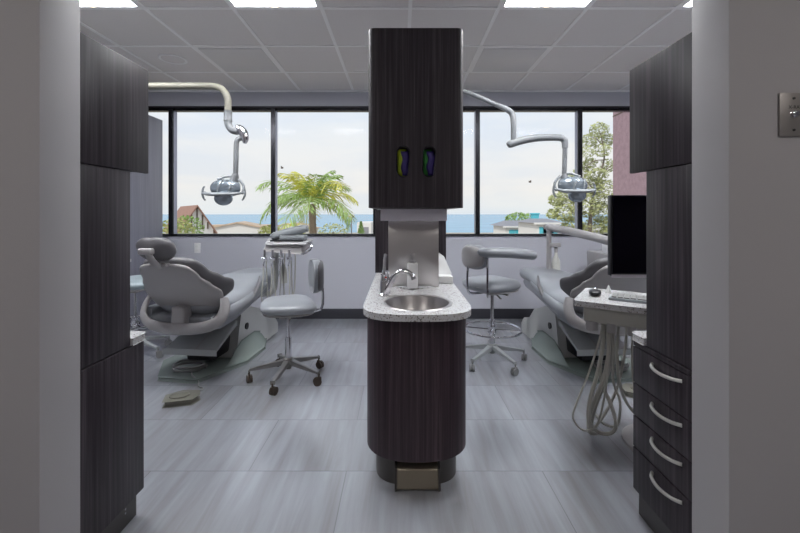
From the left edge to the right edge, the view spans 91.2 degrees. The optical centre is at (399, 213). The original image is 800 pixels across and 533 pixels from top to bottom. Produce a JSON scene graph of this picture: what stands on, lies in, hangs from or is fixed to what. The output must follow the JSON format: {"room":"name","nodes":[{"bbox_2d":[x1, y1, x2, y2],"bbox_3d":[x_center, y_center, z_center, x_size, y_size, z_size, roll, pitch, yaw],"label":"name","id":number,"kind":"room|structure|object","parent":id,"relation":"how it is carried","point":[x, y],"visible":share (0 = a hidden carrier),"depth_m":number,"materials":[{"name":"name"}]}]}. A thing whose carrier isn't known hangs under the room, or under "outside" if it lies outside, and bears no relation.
{"room":"dental clinic","nodes":[
{"label":"dental clinic","id":0,"kind":"room"},
{"bbox_2d":[0,0,79,532],"bbox_3d":[-2.615,-0.110,1.192,3.170,2.620,0.145,0,0,0],"label":"wall","id":1,"kind":"structure","parent":0,"point":[40,39],"depth_m":1.12,"materials":[{"name":"grey paint"}]},
{"bbox_2d":[80,32,147,173],"bbox_3d":[-1.308,-0.378,1.440,0.550,0.424,0.345,0,0,0],"label":"upper cabinet","id":2,"kind":"object","parent":1,"relation":"attached to","point":[113,88],"visible":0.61,"depth_m":1.41,"materials":[{"name":"laminate"}]},
{"bbox_2d":[80,0,691,89],"bbox_3d":[0.000,-1.480,1.350,8.400,0.120,6.700,0,0,0],"label":"ceiling","id":3,"kind":"structure","parent":0,"point":[123,27],"depth_m":3.08,"materials":[{"name":"tile"}]},
{"bbox_2d":[80,0,140,7],"bbox_3d":[-2.065,-1.409,2.395,0.588,0.021,0.588,0,0,0],"label":"recessed light","id":4,"kind":"object","parent":3,"relation":"in","point":[83,3],"visible":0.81,"depth_m":2.63,"materials":[{"name":"white plastic"}]},
{"bbox_2d":[80,0,135,5],"bbox_3d":[-2.065,-1.417,2.395,0.550,0.005,0.550,0,0,0],"label":"diffuser","id":5,"kind":"object","parent":4,"relation":"attached to","point":[82,2],"depth_m":2.62,"materials":[{"name":"white plastic"}]},
{"bbox_2d":[80,29,248,205],"bbox_3d":[-1.851,-0.742,2.953,1.386,1.357,0.183,0,0,0],"label":"lamp","id":6,"kind":"object","parent":3,"relation":"hanging from","point":[223,190],"visible":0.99,"depth_m":2.98,"materials":[{"name":"grey metal"}]},
{"bbox_2d":[158,54,187,64],"bbox_3d":[-2.080,-1.415,3.591,0.236,0.010,0.236,0,0,0],"label":"ceiling speaker","id":7,"kind":"object","parent":3,"relation":"attached to","point":[169,58],"visible":1,"depth_m":3.59,"materials":[{"name":"white"}]},
{"bbox_2d":[161,55,184,62],"bbox_3d":[-2.080,-1.417,3.591,0.195,0.006,0.195,0,0,0],"label":"grille","id":8,"kind":"object","parent":7,"relation":"attached to","point":[166,58],"depth_m":3.58,"materials":[{"name":"metal"}]},
{"bbox_2d":[228,0,319,7],"bbox_3d":[-0.845,-1.409,2.395,0.588,0.021,0.588,0,0,0],"label":"recessed light","id":9,"kind":"object","parent":3,"relation":"in","point":[235,3],"visible":1,"depth_m":2.63,"materials":[{"name":"white plastic"}]},
{"bbox_2d":[231,0,315,5],"bbox_3d":[-0.845,-1.417,2.395,0.550,0.005,0.550,0,0,0],"label":"diffuser","id":10,"kind":"object","parent":9,"relation":"attached to","point":[233,2],"depth_m":2.62,"materials":[{"name":"white plastic"}]},
{"bbox_2d":[80,0,691,89],"bbox_3d":[-0.006,-1.418,1.250,8.413,0.008,6.500,0,0,0],"label":"ceiling grid","id":11,"kind":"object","parent":3,"relation":"attached to","point":[409,8],"depth_m":3.31,"materials":[{"name":"white metal"}]},
{"bbox_2d":[463,89,595,201],"bbox_3d":[0.900,-0.754,3.065,1.217,1.331,0.308,0,0,0],"label":"lamp","id":12,"kind":"object","parent":3,"relation":"hanging from","point":[576,187],"visible":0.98,"depth_m":3.03,"materials":[{"name":"grey metal"}]},
{"bbox_2d":[501,0,592,7],"bbox_3d":[0.985,-1.409,2.395,0.588,0.021,0.588,0,0,0],"label":"recessed light","id":13,"kind":"object","parent":3,"relation":"in","point":[507,3],"visible":1,"depth_m":2.63,"materials":[{"name":"white plastic"}]},
{"bbox_2d":[505,0,589,5],"bbox_3d":[0.985,-1.417,2.395,0.550,0.005,0.550,0,0,0],"label":"diffuser","id":14,"kind":"object","parent":13,"relation":"attached to","point":[507,2],"depth_m":2.62,"materials":[{"name":"white plastic"}]},
{"bbox_2d":[679,0,691,7],"bbox_3d":[2.205,-1.409,2.395,0.588,0.021,0.588,0,0,0],"label":"recessed light","id":15,"kind":"object","parent":3,"relation":"in","point":[688,4],"visible":0.07,"depth_m":2.65,"materials":[{"name":"white plastic"}]},
{"bbox_2d":[121,319,653,532],"bbox_3d":[0.000,1.275,1.350,8.400,0.150,6.700,0,0,0],"label":"floor","id":16,"kind":"structure","parent":0,"point":[241,458],"depth_m":1.96,"materials":[{"name":"grey tile"}]},
{"bbox_2d":[80,341,143,532],"bbox_3d":[-1.308,0.855,1.426,0.549,0.690,0.318,0,0,0],"label":"base cabinet","id":17,"kind":"object","parent":16,"relation":"on","point":[111,387],"visible":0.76,"depth_m":1.41,"materials":[{"name":"laminate"}]},
{"bbox_2d":[130,331,145,345],"bbox_3d":[-1.305,0.492,1.554,0.562,0.028,0.098,0,0,0],"label":"countertop","id":18,"kind":"structure","parent":17,"relation":"on","point":[136,337],"depth_m":1.54,"materials":[{"name":"white stone"}]},
{"bbox_2d":[80,164,129,369],"bbox_3d":[-1.310,0.171,1.387,0.547,0.670,0.240,0,0,0],"label":"panel","id":19,"kind":"object","parent":18,"relation":"on","point":[104,192],"visible":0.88,"depth_m":1.36,"materials":[{"name":"laminate"}]},
{"bbox_2d":[130,115,162,330],"bbox_3d":[-2.885,0.083,4.065,0.530,2.235,0.530,0,0,0],"label":"partition","id":20,"kind":"object","parent":16,"relation":"on","point":[146,190],"visible":0.14,"depth_m":4.08,"materials":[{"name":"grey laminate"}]},
{"bbox_2d":[130,275,171,358],"bbox_3d":[-2.263,0.733,3.336,0.579,0.937,0.537,0,0,0],"label":"stool","id":21,"kind":"object","parent":16,"relation":"on","point":[136,281],"visible":0.23,"depth_m":3.32,"materials":[{"name":"grey metal"}]},
{"bbox_2d":[162,390,199,408],"bbox_3d":[-1.394,1.175,2.517,0.210,0.050,0.171,0,0,-20],"label":"foot pedal","id":22,"kind":"object","parent":16,"relation":"on","point":[183,397],"visible":1,"depth_m":2.47,"materials":[{"name":"grey plastic"}]},
{"bbox_2d":[191,372,203,390],"bbox_3d":[-1.436,1.178,2.733,0.198,0.041,0.299,0,0,0],"label":"cord","id":23,"kind":"object","parent":16,"relation":"on","point":[192,375],"visible":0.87,"depth_m":2.74,"materials":[{"name":"grey plastic"}]},
{"bbox_2d":[136,237,279,383],"bbox_3d":[-1.517,0.674,3.275,0.723,1.053,1.695,0,0,6],"label":"chair","id":24,"kind":"object","parent":16,"relation":"on","point":[213,321],"visible":0.98,"depth_m":2.82,"materials":[{"name":"grey leather"}]},
{"bbox_2d":[143,257,233,295],"bbox_3d":[-1.545,0.482,2.775,0.633,0.385,0.346,0,0,6],"label":"cushion","id":25,"kind":"object","parent":24,"relation":"on","point":[190,277],"depth_m":2.68,"materials":[{"name":"grey leather"}]},
{"bbox_2d":[172,359,207,371],"bbox_3d":[-1.585,1.143,2.961,0.246,0.055,0.213,0,0,0],"label":"coiled hose","id":26,"kind":"object","parent":24,"relation":"on","point":[187,361],"visible":0.98,"depth_m":2.93,"materials":[{"name":"grey"}]},
{"bbox_2d":[162,268,279,313],"bbox_3d":[-1.473,0.654,3.458,0.530,0.209,1.322,0,0,6],"label":"seat cushion","id":27,"kind":"object","parent":24,"relation":"on","point":[247,281],"depth_m":3.18,"materials":[{"name":"grey leather"}]},
{"bbox_2d":[261,225,312,300],"bbox_3d":[-1.023,0.462,3.537,0.528,0.729,0.332,0,0,0],"label":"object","id":28,"kind":"object","parent":24,"relation":"attached to","point":[287,240],"visible":0.83,"depth_m":3.49,"materials":[{"name":"grey plastic"}]},
{"bbox_2d":[281,264,286,283],"bbox_3d":[-1.073,0.548,3.610,0.068,0.175,0.068,0,0,0],"label":"handpiece","id":29,"kind":"object","parent":28,"relation":"on","point":[283,267],"depth_m":3.58,"materials":[{"name":"grey"}]},
{"bbox_2d":[266,239,308,243],"bbox_3d":[-1.017,0.247,3.550,0.409,0.032,0.306,0,0,0],"label":"tray","id":30,"kind":"object","parent":28,"relation":"on","point":[270,241],"depth_m":3.45,"materials":[{"name":"grey plastic"}]},
{"bbox_2d":[246,259,323,395],"bbox_3d":[-0.826,0.771,2.874,0.564,0.862,0.566,0,0,-20],"label":"stool","id":31,"kind":"object","parent":16,"relation":"on","point":[288,307],"visible":1,"depth_m":2.79,"materials":[{"name":"grey leather"}]},
{"bbox_2d":[367,317,465,491],"bbox_3d":[0.076,0.822,2.228,0.458,0.765,1.145,0,0,0],"label":"base cabinet","id":32,"kind":"object","parent":16,"relation":"on","point":[416,371],"visible":0.7,"depth_m":1.68,"materials":[{"name":"brown wood"}]},
{"bbox_2d":[363,273,470,321],"bbox_3d":[0.076,0.424,2.196,0.482,0.028,1.208,0,0,0],"label":"countertop","id":33,"kind":"structure","parent":32,"relation":"on","point":[373,307],"depth_m":1.72,"materials":[{"name":"white stone"}]},
{"bbox_2d":[379,254,415,295],"bbox_3d":[-0.014,0.307,1.974,0.188,0.207,0.137,0,0,0],"label":"faucet","id":34,"kind":"object","parent":33,"relation":"on","point":[386,283],"visible":1,"depth_m":1.96,"materials":[{"name":"silver metal"}]},
{"bbox_2d":[386,270,389,293],"bbox_3d":[-0.071,0.349,2.018,0.026,0.122,0.057,0,0,36],"label":"tap","id":35,"kind":"object","parent":34,"relation":"on","point":[388,273],"depth_m":2.02,"materials":[{"name":"silver metal"}]},
{"bbox_2d":[375,210,445,272],"bbox_3d":[0.074,0.190,2.765,0.494,0.438,0.070,0,0,0],"label":"panel","id":36,"kind":"object","parent":33,"relation":"on","point":[381,227],"visible":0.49,"depth_m":2.73,"materials":[{"name":"laminate"}]},
{"bbox_2d":[369,28,462,209],"bbox_3d":[0.080,-0.480,2.378,0.480,0.899,0.843,0,0,0],"label":"upper cabinet","id":37,"kind":"object","parent":36,"relation":"on","point":[416,74],"visible":0.98,"depth_m":1.96,"materials":[{"name":"laminate"}]},
{"bbox_2d":[397,149,408,175],"bbox_3d":[0.018,-0.263,2.003,0.064,0.140,0.054,0,0,0],"label":"glove box","id":38,"kind":"object","parent":37,"relation":"in","point":[402,154],"visible":0.8,"depth_m":1.98,"materials":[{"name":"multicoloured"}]},
{"bbox_2d":[381,209,446,220],"bbox_3d":[0.075,0.004,2.255,0.365,0.066,0.210,0,0,0],"label":"valance","id":39,"kind":"object","parent":37,"relation":"attached to","point":[386,214],"visible":0.99,"depth_m":2.15,"materials":[{"name":"white metal"}]},
{"bbox_2d":[423,149,434,175],"bbox_3d":[0.148,-0.263,2.003,0.064,0.140,0.054,0,0,0],"label":"glove box","id":40,"kind":"object","parent":37,"relation":"in","point":[428,154],"visible":0.79,"depth_m":1.98,"materials":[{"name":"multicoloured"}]},
{"bbox_2d":[407,253,417,288],"bbox_3d":[0.068,0.307,2.126,0.056,0.190,0.052,0,0,0],"label":"soap bottle","id":41,"kind":"object","parent":33,"relation":"on","point":[412,266],"visible":0.99,"depth_m":2.11,"materials":[{"name":"white plastic"}]},
{"bbox_2d":[388,221,438,286],"bbox_3d":[0.076,0.224,2.215,0.283,0.370,0.030,0,0,0],"label":"backsplash","id":42,"kind":"structure","parent":33,"relation":"on","point":[420,238],"depth_m":2.20,"materials":[{"name":"grey metal"}]},
{"bbox_2d":[395,286,431,288],"bbox_3d":[0.076,0.406,2.171,0.212,0.006,0.057,0,0,0],"label":"ledge","id":43,"kind":"object","parent":33,"relation":"on","point":[402,287],"visible":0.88,"depth_m":2.16,"materials":[{"name":"white stone"}]},
{"bbox_2d":[383,295,451,310],"bbox_3d":[0.080,0.473,1.812,0.321,0.136,0.326,0,0,0],"label":"sink","id":44,"kind":"object","parent":33,"relation":"in","point":[403,302],"visible":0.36,"depth_m":1.93,"materials":[{"name":"silver metal"}]},
{"bbox_2d":[439,253,452,282],"bbox_3d":[0.265,0.322,2.400,0.100,0.174,0.200,0,0,0],"label":"towel stack","id":45,"kind":"object","parent":33,"relation":"on","point":[445,276],"visible":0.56,"depth_m":2.38,"materials":[{"name":"white paper"}]},
{"bbox_2d":[439,253,451,273],"bbox_3d":[0.275,0.300,2.420,0.080,0.130,0.080,0,0,0],"label":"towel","id":46,"kind":"object","parent":45,"relation":"on","point":[443,266],"depth_m":2.41,"materials":[{"name":"white paper"}]},
{"bbox_2d":[462,244,536,375],"bbox_3d":[0.764,0.721,3.150,0.579,0.963,0.543,0,0,-28],"label":"stool","id":47,"kind":"object","parent":16,"relation":"on","point":[476,257],"visible":0.92,"depth_m":3.02,"materials":[{"name":"grey leather"}]},
{"bbox_2d":[543,224,607,268],"bbox_3d":[1.610,0.649,3.463,0.398,1.103,1.154,0,0,0],"label":"mechanical arm","id":48,"kind":"object","parent":16,"relation":"on","point":[549,228],"visible":0.56,"depth_m":3.73,"materials":[{"name":"grey plastic"}]},
{"bbox_2d":[552,247,559,269],"bbox_3d":[1.572,0.466,3.950,0.080,0.257,0.080,0,0,0],"label":"water bottle","id":49,"kind":"object","parent":48,"relation":"hanging from","point":[555,261],"visible":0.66,"depth_m":3.93,"materials":[{"name":"grey plastic"}]},
{"bbox_2d":[519,258,645,383],"bbox_3d":[1.490,0.674,3.274,0.722,1.053,1.695,0,0,-4],"label":"chair","id":50,"kind":"object","parent":16,"relation":"on","point":[557,332],"visible":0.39,"depth_m":3.01,"materials":[{"name":"grey leather"}]},
{"bbox_2d":[519,268,583,312],"bbox_3d":[1.452,0.654,3.458,0.530,0.209,1.322,0,0,-4],"label":"seat cushion","id":51,"kind":"object","parent":50,"relation":"on","point":[547,281],"depth_m":3.39,"materials":[{"name":"grey leather"}]},
{"bbox_2d":[560,258,607,295],"bbox_3d":[1.500,0.482,2.774,0.633,0.385,0.346,0,0,-4],"label":"cushion","id":52,"kind":"object","parent":50,"relation":"on","point":[595,275],"depth_m":2.69,"materials":[{"name":"grey leather"}]},
{"bbox_2d":[594,360,629,371],"bbox_3d":[1.600,1.143,2.971,0.246,0.055,0.213,0,0,0],"label":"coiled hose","id":53,"kind":"object","parent":50,"relation":"on","point":[625,368],"visible":0.41,"depth_m":2.92,"materials":[{"name":"grey"}]},
{"bbox_2d":[572,288,645,450],"bbox_3d":[1.224,0.828,2.065,0.747,0.756,0.645,0,0,0],"label":"equipment cart","id":54,"kind":"object","parent":16,"relation":"on","point":[610,314],"visible":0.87,"depth_m":2.00,"materials":[{"name":"white plastic"}]},
{"bbox_2d":[586,321,597,330],"bbox_3d":[0.999,0.578,2.040,0.059,0.045,0.059,0,0,0],"label":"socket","id":55,"kind":"object","parent":54,"relation":"attached to","point":[590,325],"depth_m":2.02,"materials":[{"name":"grey plastic"}]},
{"bbox_2d":[589,288,600,295],"bbox_3d":[1.081,0.433,2.171,0.062,0.038,0.110,0,0,30],"label":"computer mouse","id":56,"kind":"object","parent":54,"relation":"on","point":[594,292],"visible":1,"depth_m":2.14,"materials":[{"name":"black plastic"}]},
{"bbox_2d":[605,285,611,293],"bbox_3d":[1.188,0.427,2.232,0.036,0.045,0.036,0,0,0],"label":"paper cone","id":57,"kind":"object","parent":54,"relation":"on","point":[608,290],"visible":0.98,"depth_m":2.22,"materials":[{"name":"white paper"}]},
{"bbox_2d":[607,323,615,333],"bbox_3d":[1.073,0.578,1.990,0.043,0.045,0.044,0,0,0],"label":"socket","id":58,"kind":"object","parent":54,"relation":"attached to","point":[611,327],"depth_m":1.97,"materials":[{"name":"grey plastic"}]},
{"bbox_2d":[608,195,645,277],"bbox_3d":[1.282,0.179,2.020,0.530,0.541,0.283,0,0,0],"label":"monitor","id":59,"kind":"object","parent":54,"relation":"on","point":[626,213],"visible":0.28,"depth_m":1.88,"materials":[{"name":"black plastic"}]},
{"bbox_2d":[608,292,645,303],"bbox_3d":[1.292,0.440,1.993,0.400,0.021,0.130,0,0,34],"label":"keyboard","id":60,"kind":"object","parent":54,"relation":"on","point":[614,296],"visible":0.44,"depth_m":2.03,"materials":[{"name":"grey plastic"}]},
{"bbox_2d":[627,326,636,336],"bbox_3d":[1.148,0.578,1.940,0.043,0.045,0.044,0,0,0],"label":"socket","id":61,"kind":"object","parent":54,"relation":"attached to","point":[629,328],"depth_m":1.92,"materials":[{"name":"grey plastic"}]},
{"bbox_2d":[587,251,645,335],"bbox_3d":[2.375,0.800,4.075,0.650,0.800,0.450,0,0,0],"label":"countertop","id":62,"kind":"structure","parent":16,"relation":"on","point":[592,256],"depth_m":4.15,"materials":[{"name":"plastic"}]},
{"bbox_2d":[602,244,607,253],"bbox_3d":[2.140,0.338,3.985,0.130,0.125,0.140,0,0,0],"label":"tub","id":63,"kind":"object","parent":62,"relation":"on","point":[604,247],"visible":0.12,"depth_m":3.99,"materials":[{"name":"white plastic"}]},
{"bbox_2d":[622,383,632,397],"bbox_3d":[1.594,1.176,2.591,0.236,0.048,0.171,0,0,20],"label":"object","id":64,"kind":"object","parent":16,"relation":"on","point":[627,387],"visible":0.27,"depth_m":2.60,"materials":[{"name":"grey"}]},
{"bbox_2d":[633,341,691,532],"bbox_3d":[1.200,0.854,1.427,0.585,0.692,0.320,0,0,0],"label":"base cabinet","id":65,"kind":"object","parent":16,"relation":"on","point":[662,386],"visible":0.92,"depth_m":1.40,"materials":[{"name":"laminate"}]},
{"bbox_2d":[632,331,646,345],"bbox_3d":[1.215,0.492,1.554,0.562,0.028,0.098,0,0,0],"label":"countertop","id":66,"kind":"structure","parent":65,"relation":"on","point":[639,337],"depth_m":1.55,"materials":[{"name":"white stone"}]},
{"bbox_2d":[646,164,691,369],"bbox_3d":[1.220,0.171,1.387,0.547,0.670,0.240,0,0,0],"label":"panel","id":67,"kind":"object","parent":66,"relation":"on","point":[668,190],"visible":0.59,"depth_m":1.38,"materials":[{"name":"laminate"}]},
{"bbox_2d":[148,92,629,308],"bbox_3d":[0.000,-0.110,4.600,8.400,2.620,0.200,0,0,0],"label":"wall","id":68,"kind":"structure","parent":0,"point":[348,261],"depth_m":4.50,"materials":[{"name":"grey paint"}]},
{"bbox_2d":[148,109,170,234],"bbox_3d":[-3.230,-0.487,4.555,1.180,1.452,0.090,0,0,0],"label":"window","id":69,"kind":"structure","parent":68,"relation":"in","point":[149,110],"depth_m":4.51,"materials":[{"name":"brown metal"}]},
{"bbox_2d":[194,243,200,252],"bbox_3d":[-2.325,0.390,4.495,0.072,0.116,0.009,0,0,0],"label":"wall outlet","id":70,"kind":"object","parent":68,"relation":"attached to","point":[197,246],"visible":1,"depth_m":4.49,"materials":[{"name":"white plastic"}]},
{"bbox_2d":[171,109,272,234],"bbox_3d":[-2.051,-0.487,4.555,1.178,1.452,0.090,0,0,0],"label":"window","id":71,"kind":"structure","parent":68,"relation":"in","point":[173,111],"depth_m":4.53,"materials":[{"name":"brown metal"}]},
{"bbox_2d":[273,109,374,234],"bbox_3d":[-0.874,-0.487,4.555,1.177,1.452,0.090,0,0,0],"label":"window","id":72,"kind":"structure","parent":68,"relation":"in","point":[275,111],"depth_m":4.53,"materials":[{"name":"brown metal"}]},
{"bbox_2d":[163,235,607,235],"bbox_3d":[0.000,0.245,4.560,7.640,0.012,0.160,0,0,0],"label":"trim","id":73,"kind":"structure","parent":68,"relation":"attached to","point":[163,235],"depth_m":4.48,"materials":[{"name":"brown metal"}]},
{"bbox_2d":[148,106,629,108],"bbox_3d":[0.000,-1.225,4.558,7.640,0.024,0.124,0,0,0],"label":"trim","id":74,"kind":"structure","parent":68,"relation":"attached to","point":[149,107],"depth_m":4.50,"materials":[{"name":"brown metal"}]},
{"bbox_2d":[148,90,629,91],"bbox_3d":[0.000,-1.409,4.489,8.400,0.019,0.022,0,0,0],"label":"trim","id":75,"kind":"structure","parent":68,"relation":"attached to","point":[148,90],"depth_m":4.48,"materials":[{"name":"white metal"}]},
{"bbox_2d":[276,309,533,318],"bbox_3d":[0.000,1.143,4.493,8.400,0.115,0.014,0,0,0],"label":"baseboard","id":76,"kind":"structure","parent":68,"relation":"attached to","point":[324,313],"depth_m":4.49,"materials":[{"name":"grey rubber"}]},
{"bbox_2d":[375,109,477,234],"bbox_3d":[0.305,-0.487,4.555,1.180,1.452,0.090,0,0,0],"label":"window","id":77,"kind":"structure","parent":68,"relation":"in","point":[475,111],"depth_m":4.52,"materials":[{"name":"brown metal"}]},
{"bbox_2d":[478,109,579,234],"bbox_3d":[1.485,-0.487,4.555,1.180,1.452,0.090,0,0,0],"label":"window","id":78,"kind":"structure","parent":68,"relation":"in","point":[577,111],"depth_m":4.53,"materials":[{"name":"brown metal"}]},
{"bbox_2d":[580,109,629,234],"bbox_3d":[2.665,-0.487,4.555,1.180,1.452,0.090,0,0,0],"label":"window","id":79,"kind":"structure","parent":68,"relation":"in","point":[581,110],"depth_m":4.51,"materials":[{"name":"brown metal"}]},
{"bbox_2d":[439,274,452,282],"bbox_3d":[0.264,0.387,2.400,0.097,0.044,0.200,0,0,0],"label":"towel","id":80,"kind":"object","parent":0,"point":[443,278],"depth_m":2.30,"materials":[{"name":"white paper"}]},
{"bbox_2d":[692,0,799,532],"bbox_3d":[2.570,-0.110,1.192,3.260,2.620,0.145,0,0,0],"label":"wall","id":81,"kind":"structure","parent":0,"point":[746,176],"depth_m":1.12,"materials":[{"name":"grey paint"}]},
{"bbox_2d":[630,32,691,173],"bbox_3d":[1.218,-0.378,1.440,0.550,0.424,0.345,0,0,0],"label":"upper cabinet","id":82,"kind":"object","parent":81,"relation":"attached to","point":[661,85],"visible":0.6,"depth_m":1.41,"materials":[{"name":"laminate"}]},
{"bbox_2d":[778,93,799,136],"bbox_3d":[1.120,-0.283,1.110,0.083,0.125,0.020,0,0,0],"label":"switch plate","id":83,"kind":"object","parent":81,"relation":"attached to","point":[788,103],"visible":1,"depth_m":1.11,"materials":[{"name":"silver metal"}]},
{"label":"outside","id":84,"kind":"structure","parent":0,"visible":0},
{"bbox_2d":[165,233,560,233],"bbox_3d":[0.000,6.350,68.250,240.000,0.300,123.500,0,0,0],"label":"ground","id":85,"kind":"structure","parent":84,"point":[165,233],"depth_m":124.64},
{"bbox_2d":[163,218,195,233],"bbox_3d":[-9.719,3.175,16.976,1.581,6.050,1.544,0,0,0],"label":"bush","id":86,"kind":"object","parent":85,"relation":"on","point":[178,219],"visible":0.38,"depth_m":17.02,"materials":[{"name":"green plant"}]},
{"bbox_2d":[164,205,216,233],"bbox_3d":[-17.691,2.756,32.758,2.800,6.889,7.500,0,0,-38],"label":"gabled house","id":87,"kind":"structure","parent":85,"relation":"on","point":[195,211],"depth_m":30.32,"materials":[{"name":"white paint"}]},
{"bbox_2d":[177,215,204,233],"bbox_3d":[-11.963,3.120,22.025,1.869,6.160,1.848,0,0,0],"label":"bush","id":88,"kind":"object","parent":85,"relation":"on","point":[183,216],"visible":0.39,"depth_m":21.95,"materials":[{"name":"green plant"}]},
{"bbox_2d":[213,221,282,233],"bbox_3d":[-19.232,3.559,47.445,9.500,5.282,5.500,0,0,-12],"label":"gabled house","id":89,"kind":"structure","parent":85,"relation":"on","point":[244,227],"depth_m":45.04,"materials":[{"name":"white paint"}]},
{"bbox_2d":[257,224,279,233],"bbox_3d":[-4.644,3.281,13.994,0.945,5.838,0.962,0,0,0],"label":"bush","id":90,"kind":"object","parent":85,"relation":"on","point":[265,228],"visible":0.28,"depth_m":13.81,"materials":[{"name":"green plant"}]},
{"bbox_2d":[278,222,319,233],"bbox_3d":[-17.438,3.812,64.462,6.900,4.776,5.500,0,0,10],"label":"gabled house","id":91,"kind":"structure","parent":85,"relation":"on","point":[297,222],"depth_m":62.22,"materials":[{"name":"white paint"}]},
{"bbox_2d":[255,170,358,233],"bbox_3d":[-4.738,1.973,20.085,5.469,8.468,5.295,0,0,0],"label":"palm tree","id":92,"kind":"object","parent":85,"relation":"on","point":[314,193],"visible":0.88,"depth_m":19.53,"materials":[{"name":"green plant"}]},
{"bbox_2d":[318,223,347,233],"bbox_3d":[-4.446,3.371,25.982,2.073,5.658,2.036,0,0,0],"label":"bush","id":93,"kind":"object","parent":85,"relation":"on","point":[333,224],"visible":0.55,"depth_m":25.84,"materials":[{"name":"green plant"}]},
{"bbox_2d":[357,221,364,233],"bbox_3d":[-2.583,3.324,25.998,0.606,5.751,0.618,0,0,0],"label":"cypress","id":94,"kind":"object","parent":85,"relation":"on","point":[360,229],"visible":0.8,"depth_m":25.94,"materials":[{"name":"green plant"}]},
{"bbox_2d":[357,221,372,233],"bbox_3d":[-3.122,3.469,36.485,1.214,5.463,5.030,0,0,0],"label":"building","id":95,"kind":"structure","parent":85,"relation":"on","point":[368,225],"depth_m":34.00,"materials":[{"name":"white paint"}]},
{"bbox_2d":[491,220,518,233],"bbox_3d":[10.582,3.404,36.480,3.296,5.593,5.040,0,0,0],"label":"house","id":96,"kind":"structure","parent":85,"relation":"on","point":[506,226],"depth_m":34.99,"materials":[{"name":"white paint"}]},
{"bbox_2d":[505,212,530,219],"bbox_3d":[12.170,2.974,40.020,2.942,6.451,2.950,0,0,0],"label":"bush","id":97,"kind":"object","parent":85,"relation":"on","point":[512,216],"visible":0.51,"depth_m":39.47,"materials":[{"name":"green plant"}]},
{"bbox_2d":[530,213,539,218],"bbox_3d":[11.511,3.058,33.470,0.660,6.285,0.640,0,0,0],"label":"chimney","id":98,"kind":"object","parent":85,"relation":"on","point":[533,215],"visible":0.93,"depth_m":33.22,"materials":[{"name":"teal paint"}]},
{"bbox_2d":[514,219,562,233],"bbox_3d":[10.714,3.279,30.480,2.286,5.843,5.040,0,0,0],"label":"house","id":99,"kind":"structure","parent":85,"relation":"on","point":[526,226],"depth_m":29.12,"materials":[{"name":"white paint"}]},
{"bbox_2d":[545,121,612,233],"bbox_3d":[7.204,1.326,14.995,3.097,9.759,1.809,0,0,0],"label":"leafy tree","id":100,"kind":"object","parent":85,"relation":"on","point":[602,221],"visible":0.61,"depth_m":14.87,"materials":[{"name":"green plant"}]},
{"bbox_2d":[570,224,607,233],"bbox_3d":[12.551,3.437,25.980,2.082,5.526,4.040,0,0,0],"label":"house","id":101,"kind":"structure","parent":85,"relation":"on","point":[598,232],"depth_m":24.30,"materials":[{"name":"white paint"}]},
{"bbox_2d":[613,112,645,194],"bbox_3d":[8.158,0.700,7.350,6.008,11.000,4.300,0,0,0],"label":"building","id":102,"kind":"structure","parent":85,"relation":"on","point":[624,183],"depth_m":9.05,"materials":[{"name":"paint"}]},
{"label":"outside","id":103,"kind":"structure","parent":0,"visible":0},
{"bbox_2d":[163,214,607,232],"bbox_3d":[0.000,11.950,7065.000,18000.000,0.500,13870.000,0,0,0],"label":"sea","id":104,"kind":"structure","parent":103,"point":[455,223],"depth_m":834.04,"materials":[{"name":"liquid"}]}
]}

